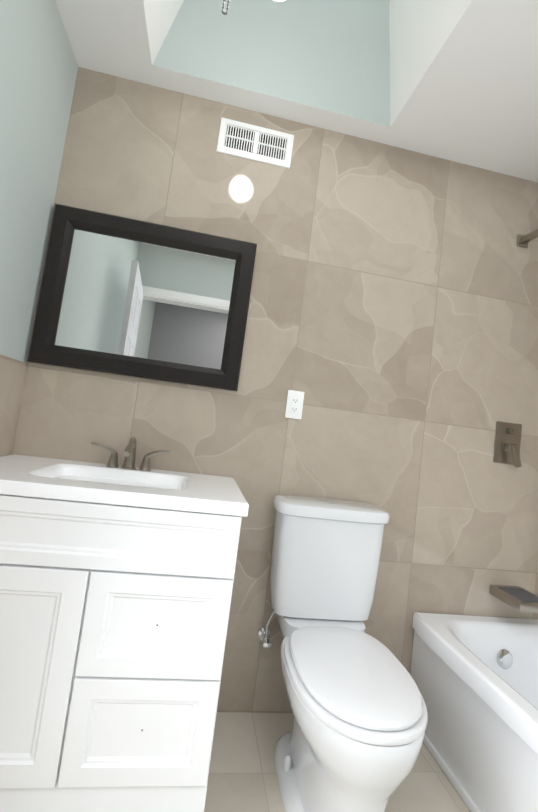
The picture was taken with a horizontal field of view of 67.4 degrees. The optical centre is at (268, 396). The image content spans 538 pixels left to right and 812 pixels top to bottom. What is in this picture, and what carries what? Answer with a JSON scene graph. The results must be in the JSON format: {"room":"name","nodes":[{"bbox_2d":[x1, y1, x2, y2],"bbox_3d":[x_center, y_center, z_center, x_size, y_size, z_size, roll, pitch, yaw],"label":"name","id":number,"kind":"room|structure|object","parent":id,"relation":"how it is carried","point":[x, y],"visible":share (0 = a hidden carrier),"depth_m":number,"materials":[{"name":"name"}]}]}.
{"room":"bathroom","nodes":[
{"label":"bathroom","id":0,"kind":"room"},
{"bbox_2d":[0,0,77,456],"bbox_3d":[-0.720,-0.203,0.053,0.120,2.440,2.950,8,-5,-9],"label":"wall","id":1,"kind":"structure","parent":0,"point":[38,69],"depth_m":1.35,"materials":[{"name":"paint"}]},
{"bbox_2d":[13,67,537,712],"bbox_3d":[0.334,-0.735,1.822,2.590,4.040,0.120,8,-5,-9],"label":"wall","id":2,"kind":"structure","parent":0,"point":[391,331],"depth_m":1.72,"materials":[{"name":"tile"}]},
{"bbox_2d":[27,204,256,390],"bbox_3d":[-0.474,-0.379,1.587,0.786,0.615,0.031,8,-5,-9],"label":"framed mirror","id":3,"kind":"object","parent":2,"relation":"attached to","point":[119,295],"visible":0.96,"depth_m":1.59,"materials":[{"name":"painted wood"},{"name":"mirror glass"}]},
{"bbox_2d":[216,117,293,168],"bbox_3d":[-0.055,-1.075,1.710,0.317,0.153,0.009,8,-5,-9],"label":"air vent","id":4,"kind":"object","parent":2,"relation":"in","point":[254,142],"visible":1,"depth_m":1.71,"materials":[{"name":"white plastic"}]},
{"bbox_2d":[285,390,303,419],"bbox_3d":[0.107,0.035,1.671,0.070,0.116,0.008,8,-5,-9],"label":"outlet","id":5,"kind":"object","parent":2,"relation":"attached to","point":[294,404],"visible":1,"depth_m":1.67,"materials":[{"name":"white plastic"}]},
{"bbox_2d":[489,229,537,612],"bbox_3d":[1.223,0.054,1.606,0.428,1.645,0.504,8,-5,-9],"label":"shower","id":6,"kind":"object","parent":2,"relation":"attached to","point":[507,448],"visible":1,"depth_m":1.80,"materials":[{"name":"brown metal"}]},
{"bbox_2d":[55,0,537,181],"bbox_3d":[0.641,-1.240,0.344,2.590,0.001,3.190,8,-5,-9],"label":"ceiling","id":7,"kind":"structure","parent":0,"point":[472,100],"depth_m":1.55,"materials":[{"name":"white paint"}]},
{"bbox_2d":[143,0,471,126],"bbox_3d":[0.212,-1.914,1.125,0.990,1.350,1.150,8,-5,-9],"label":"skylight","id":8,"kind":"object","parent":7,"relation":"in","point":[370,60],"depth_m":1.65,"materials":[{"name":"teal paint"}]},
{"bbox_2d":[222,0,229,14],"bbox_3d":[-0.027,-1.834,1.189,0.018,1.553,0.006,8,-5,-9],"label":"pull chain","id":9,"kind":"object","parent":8,"relation":"hanging from","point":[226,12],"visible":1,"depth_m":1.13,"materials":[{"name":"silver metal"}]},
{"bbox_2d":[204,712,469,811],"bbox_3d":[0.328,1.222,0.145,2.590,0.100,3.190,8,-5,-9],"label":"floor","id":10,"kind":"structure","parent":0,"point":[242,776],"depth_m":1.32,"materials":[{"name":"tile"}]},
{"bbox_2d":[0,437,248,811],"bbox_3d":[-0.548,0.639,1.265,0.820,1.012,0.517,8,-5,-9],"label":"bathroom vanity","id":11,"kind":"object","parent":10,"relation":"on","point":[116,583],"visible":1,"depth_m":1.04,"materials":[{"name":"white wood"}]},
{"bbox_2d":[91,437,170,471],"bbox_3d":[-0.504,0.207,1.454,0.281,0.117,0.131,8,-5,-9],"label":"faucet","id":12,"kind":"object","parent":11,"relation":"on","point":[129,453],"depth_m":1.47,"materials":[{"name":"silver metal"}]},
{"bbox_2d":[257,495,427,811],"bbox_3d":[0.227,0.818,1.291,0.436,0.858,0.704,8,-5,-9],"label":"toilet","id":13,"kind":"object","parent":10,"relation":"on","point":[352,740],"visible":1,"depth_m":1.22,"materials":[{"name":"white ceramic"}]},
{"bbox_2d":[410,612,537,811],"bbox_3d":[1.052,1.116,0.939,0.707,0.420,1.633,8,-5,-9],"label":"bathtub","id":14,"kind":"object","parent":10,"relation":"on","point":[475,678],"visible":0.9,"depth_m":1.38,"materials":[{"name":"white ceramic"}]}
]}

